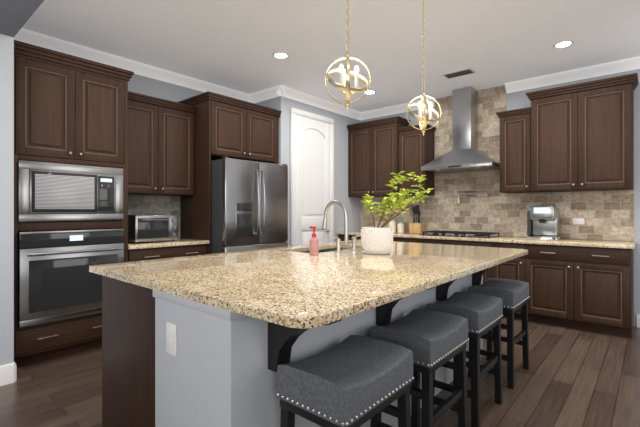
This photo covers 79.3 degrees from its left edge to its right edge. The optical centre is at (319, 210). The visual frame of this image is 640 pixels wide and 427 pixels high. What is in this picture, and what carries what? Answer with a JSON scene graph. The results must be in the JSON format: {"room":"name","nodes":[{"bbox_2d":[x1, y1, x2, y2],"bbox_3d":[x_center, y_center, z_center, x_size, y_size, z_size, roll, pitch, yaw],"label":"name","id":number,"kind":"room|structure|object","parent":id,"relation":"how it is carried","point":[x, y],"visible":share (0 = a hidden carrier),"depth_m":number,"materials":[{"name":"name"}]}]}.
{"room":"kitchen","nodes":[
{"label":"kitchen","id":0,"kind":"room"},
{"bbox_2d":[0,34,13,365],"bbox_3d":[-4.195,-0.195,1.418,1.130,2.890,4.680,0,0,41],"label":"wall","id":1,"kind":"structure","parent":0,"point":[6,199],"depth_m":2.79,"materials":[{"name":"paint"}]},
{"bbox_2d":[0,362,15,385],"bbox_3d":[-3.755,1.180,1.051,0.016,0.140,4.696,0,0,41],"label":"baseboard","id":2,"kind":"structure","parent":1,"relation":"attached to","point":[7,373],"depth_m":2.79,"materials":[{"name":"white wood"}]},
{"bbox_2d":[0,0,43,36],"bbox_3d":[-0.859,-1.455,-1.451,7.670,0.370,4.680,0,0,41],"label":"header","id":3,"kind":"object","parent":1,"relation":"attached to","point":[15,15],"visible":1,"depth_m":2.48,"materials":[{"name":"grey paint"}]},
{"bbox_2d":[14,52,85,163],"bbox_3d":[-2.450,-0.837,3.361,0.602,0.784,0.501,0,0,41],"label":"upper cabinet","id":4,"kind":"object","parent":1,"relation":"attached to","point":[76,110],"depth_m":3.17,"materials":[{"name":"brown wood"}]},
{"bbox_2d":[18,160,122,221],"bbox_3d":[-2.312,-0.155,3.492,0.621,0.482,0.784,0,0,41],"label":"microwave","id":5,"kind":"object","parent":4,"relation":"in","point":[48,192],"visible":1,"depth_m":3.25,"materials":[{"name":"grey metal"}]},
{"bbox_2d":[14,28,249,101],"bbox_3d":[-1.901,-1.584,4.424,0.087,0.112,2.870,0,0,41],"label":"crown molding","id":6,"kind":"structure","parent":1,"relation":"attached to","point":[157,73],"depth_m":4.17,"materials":[{"name":"white wood"}]},
{"bbox_2d":[128,74,203,101],"bbox_3d":[-1.979,-0.195,4.492,0.120,2.890,2.870,0,0,41],"label":"wall","id":7,"kind":"structure","parent":0,"point":[143,85],"depth_m":4.52,"materials":[{"name":"paint"}]},
{"bbox_2d":[73,68,129,167],"bbox_3d":[-2.203,-0.837,3.648,0.602,0.784,0.502,0,0,41],"label":"upper cabinet","id":8,"kind":"object","parent":7,"relation":"attached to","point":[107,96],"depth_m":3.50,"materials":[{"name":"brown wood"}]},
{"bbox_2d":[123,96,165,195],"bbox_3d":[-1.990,-0.671,4.130,0.328,0.984,0.498,0,0,41],"label":"upper cabinet","id":9,"kind":"object","parent":7,"relation":"attached to","point":[145,175],"depth_m":4.07,"materials":[{"name":"brown wood"}]},
{"bbox_2d":[166,104,197,195],"bbox_3d":[-1.746,-0.671,4.414,0.328,0.984,0.499,0,0,41],"label":"upper cabinet","id":10,"kind":"object","parent":7,"relation":"attached to","point":[181,123],"depth_m":4.38,"materials":[{"name":"brown wood"}]},
{"bbox_2d":[182,96,253,163],"bbox_3d":[-1.274,-0.955,4.741,0.618,0.640,0.559,0,0,41],"label":"upper cabinet","id":11,"kind":"object","parent":7,"relation":"attached to","point":[225,128],"depth_m":4.47,"materials":[{"name":"brown wood"}]},
{"bbox_2d":[248,108,277,163],"bbox_3d":[-0.989,-0.955,5.072,0.618,0.640,0.560,0,0,41],"label":"upper cabinet","id":12,"kind":"object","parent":7,"relation":"attached to","point":[265,123],"depth_m":4.94,"materials":[{"name":"brown wood"}]},
{"bbox_2d":[254,96,359,245],"bbox_3d":[-0.166,-0.195,6.118,0.750,2.890,1.960,0,0,41],"label":"wall","id":13,"kind":"structure","parent":0,"point":[284,105],"depth_m":6.04,"materials":[{"name":"paint"}]},
{"bbox_2d":[250,87,278,102],"bbox_3d":[-0.765,-1.584,5.283,0.510,0.112,0.087,0,0,41],"label":"crown molding","id":14,"kind":"structure","parent":13,"relation":"attached to","point":[266,94],"depth_m":5.29,"materials":[{"name":"white wood"}]},
{"bbox_2d":[290,107,333,245],"bbox_3d":[-0.078,-0.080,5.581,0.075,2.660,0.920,0,0,41],"label":"pantry door","id":15,"kind":"structure","parent":13,"relation":"in","point":[311,166],"depth_m":5.54,"materials":[{"name":"white wood"}]},
{"bbox_2d":[274,85,361,120],"bbox_3d":[0.084,-1.584,5.767,0.087,0.112,1.927,0,0,41],"label":"crown molding","id":16,"kind":"structure","parent":13,"relation":"attached to","point":[280,90],"depth_m":5.58,"materials":[{"name":"white"}]},
{"bbox_2d":[0,317,639,426],"bbox_3d":[0.317,1.300,0.783,8.800,0.100,9.600,0,0,41],"label":"floor","id":17,"kind":"structure","parent":0,"point":[571,377],"depth_m":2.72,"materials":[{"name":"brown wood"}]},
{"bbox_2d":[14,312,101,367],"bbox_3d":[-2.326,1.095,3.505,0.602,0.310,0.880,0,0,41],"label":"base cabinet","id":18,"kind":"object","parent":17,"relation":"on","point":[55,339],"depth_m":3.22,"materials":[{"name":"brown wood"}]},
{"bbox_2d":[18,228,123,327],"bbox_3d":[-2.289,0.535,3.473,0.679,0.742,0.780,0,0,41],"label":"wall oven","id":19,"kind":"object","parent":18,"relation":"in","point":[57,280],"visible":0.85,"depth_m":3.20,"materials":[{"name":"grey metal"}]},
{"bbox_2d":[124,244,209,261],"bbox_3d":[-1.762,0.808,4.181,0.608,0.885,0.874,0,0,41],"label":"base cabinet","id":20,"kind":"object","parent":17,"relation":"on","point":[130,254],"depth_m":3.92,"materials":[{"name":"brown wood"}]},
{"bbox_2d":[124,236,209,247],"bbox_3d":[-1.753,0.347,4.173,0.631,0.036,0.874,0,0,41],"label":"countertop","id":21,"kind":"structure","parent":20,"relation":"on","point":[181,240],"depth_m":4.02,"materials":[{"name":"beige stone"}]},
{"bbox_2d":[128,215,177,243],"bbox_3d":[-1.786,0.183,4.082,0.388,0.285,0.460,0,0,41],"label":"toaster oven","id":22,"kind":"object","parent":21,"relation":"on","point":[144,228],"visible":0.92,"depth_m":3.94,"materials":[{"name":"silver metal"}]},
{"bbox_2d":[211,156,287,253],"bbox_3d":[-1.009,0.328,4.795,0.897,1.844,0.955,0,0,41],"label":"refrigerator","id":23,"kind":"object","parent":17,"relation":"on","point":[249,205],"visible":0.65,"depth_m":4.41,"materials":[{"name":"grey metal"}]},
{"bbox_2d":[92,248,520,426],"bbox_3d":[0.202,0.796,2.643,1.520,0.908,2.664,0,0,41],"label":"kitchen island","id":24,"kind":"object","parent":17,"relation":"on","point":[212,340],"depth_m":1.61,"materials":[{"name":"stone"}]},
{"bbox_2d":[89,240,404,279],"bbox_3d":[-0.234,0.326,3.018,0.550,0.032,2.670,0,0,41],"label":"island countertop","id":25,"kind":"structure","parent":24,"relation":"on","point":[135,268],"depth_m":2.37,"materials":[{"name":"beige stone"}]},
{"bbox_2d":[129,242,527,331],"bbox_3d":[0.401,0.326,2.472,1.125,0.032,2.670,0,0,41],"label":"island countertop","id":26,"kind":"structure","parent":24,"relation":"on","point":[308,292],"depth_m":1.77,"materials":[{"name":"beige stone"}]},
{"bbox_2d":[309,226,318,254],"bbox_3d":[-0.043,0.209,2.728,0.066,0.200,0.064,0,0,41],"label":"soap bottle","id":27,"kind":"object","parent":26,"relation":"on","point":[314,245],"visible":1,"depth_m":2.71,"materials":[{"name":"pink plastic"}]},
{"bbox_2d":[322,200,360,251],"bbox_3d":[0.123,0.112,3.060,0.267,0.394,0.353,0,0,41],"label":"faucet","id":28,"kind":"object","parent":26,"relation":"on","point":[338,240],"visible":1,"depth_m":2.99,"materials":[{"name":"silver metal"}]},
{"bbox_2d":[361,171,432,254],"bbox_3d":[0.582,0.007,2.881,0.500,0.604,0.528,0,0,41],"label":"potted plant","id":29,"kind":"object","parent":26,"relation":"on","point":[377,240],"visible":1,"depth_m":2.79,"materials":[{"name":"green plant"}]},
{"bbox_2d":[277,335,413,426],"bbox_3d":[0.111,0.904,1.501,0.327,0.692,0.474,0,0,41],"label":"stool","id":30,"kind":"object","parent":17,"relation":"on","point":[354,381],"visible":1,"depth_m":1.40,"materials":[{"name":"fabric"}]},
{"bbox_2d":[337,233,360,240],"bbox_3d":[0.682,0.807,6.116,0.526,0.885,0.608,0,0,41],"label":"base cabinet","id":31,"kind":"object","parent":17,"relation":"on","point":[341,235],"depth_m":5.97,"materials":[{"name":"brown wood"}]},
{"bbox_2d":[393,237,420,242],"bbox_3d":[1.161,0.807,5.705,0.984,0.885,0.608,0,0,41],"label":"base cabinet","id":32,"kind":"object","parent":17,"relation":"on","point":[397,239],"depth_m":5.27,"materials":[{"name":"brown wood"}]},
{"bbox_2d":[370,309,468,426],"bbox_3d":[0.515,0.904,1.971,0.327,0.692,0.474,0,0,41],"label":"stool","id":33,"kind":"object","parent":17,"relation":"on","point":[432,340],"visible":0.83,"depth_m":1.89,"materials":[{"name":"fabric"}]},
{"bbox_2d":[421,237,496,282],"bbox_3d":[1.854,0.807,5.108,1.092,0.885,0.608,0,0,41],"label":"base cabinet","id":34,"kind":"object","parent":17,"relation":"on","point":[491,272],"depth_m":4.65,"materials":[{"name":"brown wood"}]},
{"bbox_2d":[426,292,502,426],"bbox_3d":[0.919,0.904,2.441,0.327,0.692,0.474,0,0,41],"label":"stool","id":35,"kind":"object","parent":17,"relation":"on","point":[482,314],"visible":0.73,"depth_m":2.33,"materials":[{"name":"fabric"}]},
{"bbox_2d":[468,278,529,388],"bbox_3d":[1.389,0.904,2.987,0.327,0.692,0.474,0,0,41],"label":"stool","id":36,"kind":"object","parent":17,"relation":"on","point":[514,295],"visible":0.69,"depth_m":2.87,"materials":[{"name":"fabric"}]},
{"bbox_2d":[497,241,532,321],"bbox_3d":[2.359,0.807,4.674,0.483,0.885,0.608,0,0,41],"label":"base cabinet","id":37,"kind":"object","parent":17,"relation":"on","point":[520,268],"depth_m":4.36,"materials":[{"name":"brown wood"}]},
{"bbox_2d":[533,245,633,337],"bbox_3d":[2.824,0.807,4.274,0.992,0.885,0.608,0,0,41],"label":"base cabinet","id":38,"kind":"object","parent":17,"relation":"on","point":[575,286],"depth_m":3.98,"materials":[{"name":"brown wood"}]},
{"bbox_2d":[349,229,635,248],"bbox_3d":[1.840,0.346,5.102,3.604,0.036,0.636,0,0,41],"label":"countertop","id":39,"kind":"structure","parent":38,"relation":"on","point":[508,240],"depth_m":4.32,"materials":[{"name":"beige stone"}]},
{"bbox_2d":[389,220,394,232],"bbox_3d":[1.102,0.221,5.898,0.113,0.210,0.113,0,0,32],"label":"canister","id":40,"kind":"object","parent":39,"relation":"on","point":[392,223],"depth_m":5.85,"materials":[{"name":"white ceramic"}]},
{"bbox_2d":[395,220,403,232],"bbox_3d":[1.221,0.236,5.835,0.103,0.180,0.103,0,0,32],"label":"canister","id":41,"kind":"object","parent":39,"relation":"on","point":[400,226],"depth_m":5.80,"materials":[{"name":"white ceramic"}]},
{"bbox_2d":[409,205,423,233],"bbox_3d":[1.408,0.119,5.609,0.170,0.414,0.150,0,0,41],"label":"knife block","id":42,"kind":"object","parent":39,"relation":"on","point":[416,228],"visible":0.96,"depth_m":5.57,"materials":[{"name":"brown wood"}]},
{"bbox_2d":[419,230,500,237],"bbox_3d":[1.839,0.302,5.090,0.900,0.048,0.505,0,0,41],"label":"cooktop","id":43,"kind":"object","parent":39,"relation":"in","point":[462,234],"visible":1,"depth_m":4.99,"materials":[{"name":"black metal"}]},
{"bbox_2d":[525,206,562,240],"bbox_3d":[2.593,0.134,4.483,0.335,0.385,0.400,0,0,41],"label":"coffee maker","id":44,"kind":"object","parent":39,"relation":"on","point":[543,222],"visible":1,"depth_m":4.42,"materials":[{"name":"silver metal"}]},
{"bbox_2d":[22,0,639,111],"bbox_3d":[0.323,-1.690,0.698,8.920,0.100,9.720,0,0,41],"label":"ceiling","id":45,"kind":"structure","parent":0,"point":[234,44],"depth_m":3.67,"materials":[{"name":"paint"}]},
{"bbox_2d":[272,52,288,58],"bbox_3d":[-0.412,-1.636,4.061,0.172,0.010,0.172,0,0,41],"label":"recessed light","id":46,"kind":"object","parent":45,"relation":"in","point":[279,55],"depth_m":4.06,"materials":[{"name":"white"}]},
{"bbox_2d":[325,0,370,109],"bbox_3d":[0.152,-1.097,2.125,0.212,1.084,0.219,0,0,41],"label":"pendant light","id":47,"kind":"object","parent":45,"relation":"hanging from","point":[346,88],"visible":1,"depth_m":2.10,"materials":[{"name":"gold metal"}]},
{"bbox_2d":[363,90,375,93],"bbox_3d":[0.685,-1.636,5.320,0.172,0.010,0.172,0,0,-4],"label":"recessed light","id":48,"kind":"object","parent":45,"relation":"in","point":[369,91],"depth_m":5.32,"materials":[{"name":"white"}]},
{"bbox_2d":[406,0,440,134],"bbox_3d":[0.759,-1.097,2.830,0.212,1.084,0.219,0,0,41],"label":"pendant light","id":49,"kind":"object","parent":45,"relation":"hanging from","point":[429,110],"visible":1,"depth_m":2.82,"materials":[{"name":"gold metal"}]},
{"bbox_2d":[442,68,475,78],"bbox_3d":[1.648,-1.631,4.584,0.340,0.015,0.180,0,0,41],"label":"ceiling vent","id":50,"kind":"object","parent":45,"relation":"in","point":[462,72],"visible":0.98,"depth_m":4.56,"materials":[{"name":"grey metal"}]},
{"bbox_2d":[553,40,573,47],"bbox_3d":[2.388,-1.636,3.789,0.172,0.010,0.172,0,0,-4],"label":"recessed light","id":51,"kind":"object","parent":45,"relation":"in","point":[560,44],"depth_m":3.78,"materials":[{"name":"white"}]},
{"bbox_2d":[360,69,639,326],"bbox_3d":[3.702,-0.195,4.005,7.870,2.890,0.120,0,0,41],"label":"wall","id":52,"kind":"structure","parent":0,"point":[517,100],"depth_m":4.18,"materials":[{"name":"paint"}]},
{"bbox_2d":[348,117,412,196],"bbox_3d":[0.929,-0.781,6.070,0.960,1.101,0.341,0,0,41],"label":"upper cabinet","id":53,"kind":"object","parent":52,"relation":"attached to","point":[374,151],"depth_m":5.93,"materials":[{"name":"brown wood"}]},
{"bbox_2d":[362,98,434,119],"bbox_3d":[1.187,-1.584,6.031,1.235,0.112,0.087,0,0,41],"label":"crown molding","id":54,"kind":"structure","parent":52,"relation":"attached to","point":[401,108],"depth_m":6.08,"materials":[{"name":"white"}]},
{"bbox_2d":[401,125,436,196],"bbox_3d":[1.414,-0.706,5.673,0.425,0.950,0.311,0,0,41],"label":"upper cabinet","id":55,"kind":"object","parent":52,"relation":"attached to","point":[417,149],"depth_m":5.55,"materials":[{"name":"brown wood"}]},
{"bbox_2d":[421,86,499,172],"bbox_3d":[1.888,-1.090,5.147,0.920,1.096,0.490,0,0,41],"label":"range hood","id":56,"kind":"object","parent":52,"relation":"attached to","point":[464,154],"visible":0.92,"depth_m":5.12,"materials":[{"name":"silver metal"}]},
{"bbox_2d":[455,189,488,202],"bbox_3d":[2.050,-0.205,5.260,0.468,0.190,0.108,0,0,41],"label":"pot filler","id":57,"kind":"object","parent":52,"relation":"attached to","point":[458,193],"visible":1,"depth_m":5.24,"materials":[{"name":"silver metal"}]},
{"bbox_2d":[497,113,520,192],"bbox_3d":[2.453,-0.706,4.780,0.355,0.950,0.311,0,0,41],"label":"upper cabinet","id":58,"kind":"object","parent":52,"relation":"attached to","point":[508,124],"depth_m":4.71,"materials":[{"name":"brown wood"}]},
{"bbox_2d":[505,56,639,93],"bbox_3d":[4.508,-1.584,3.174,5.565,0.112,0.087,0,0,41],"label":"crown molding","id":59,"kind":"structure","parent":52,"relation":"attached to","point":[633,63],"depth_m":4.49,"materials":[{"name":"white"}]},
{"bbox_2d":[521,77,636,192],"bbox_3d":[2.905,-0.781,4.371,0.996,1.101,0.341,0,0,41],"label":"upper cabinet","id":60,"kind":"object","parent":52,"relation":"attached to","point":[555,146],"depth_m":4.21,"materials":[{"name":"brown wood"}]},
{"bbox_2d":[637,314,639,327],"bbox_3d":[5.028,1.180,2.774,4.255,0.140,0.016,0,0,41],"label":"baseboard","id":61,"kind":"structure","parent":52,"relation":"attached to","point":[638,315],"depth_m":4.15,"materials":[{"name":"white"}]}
]}

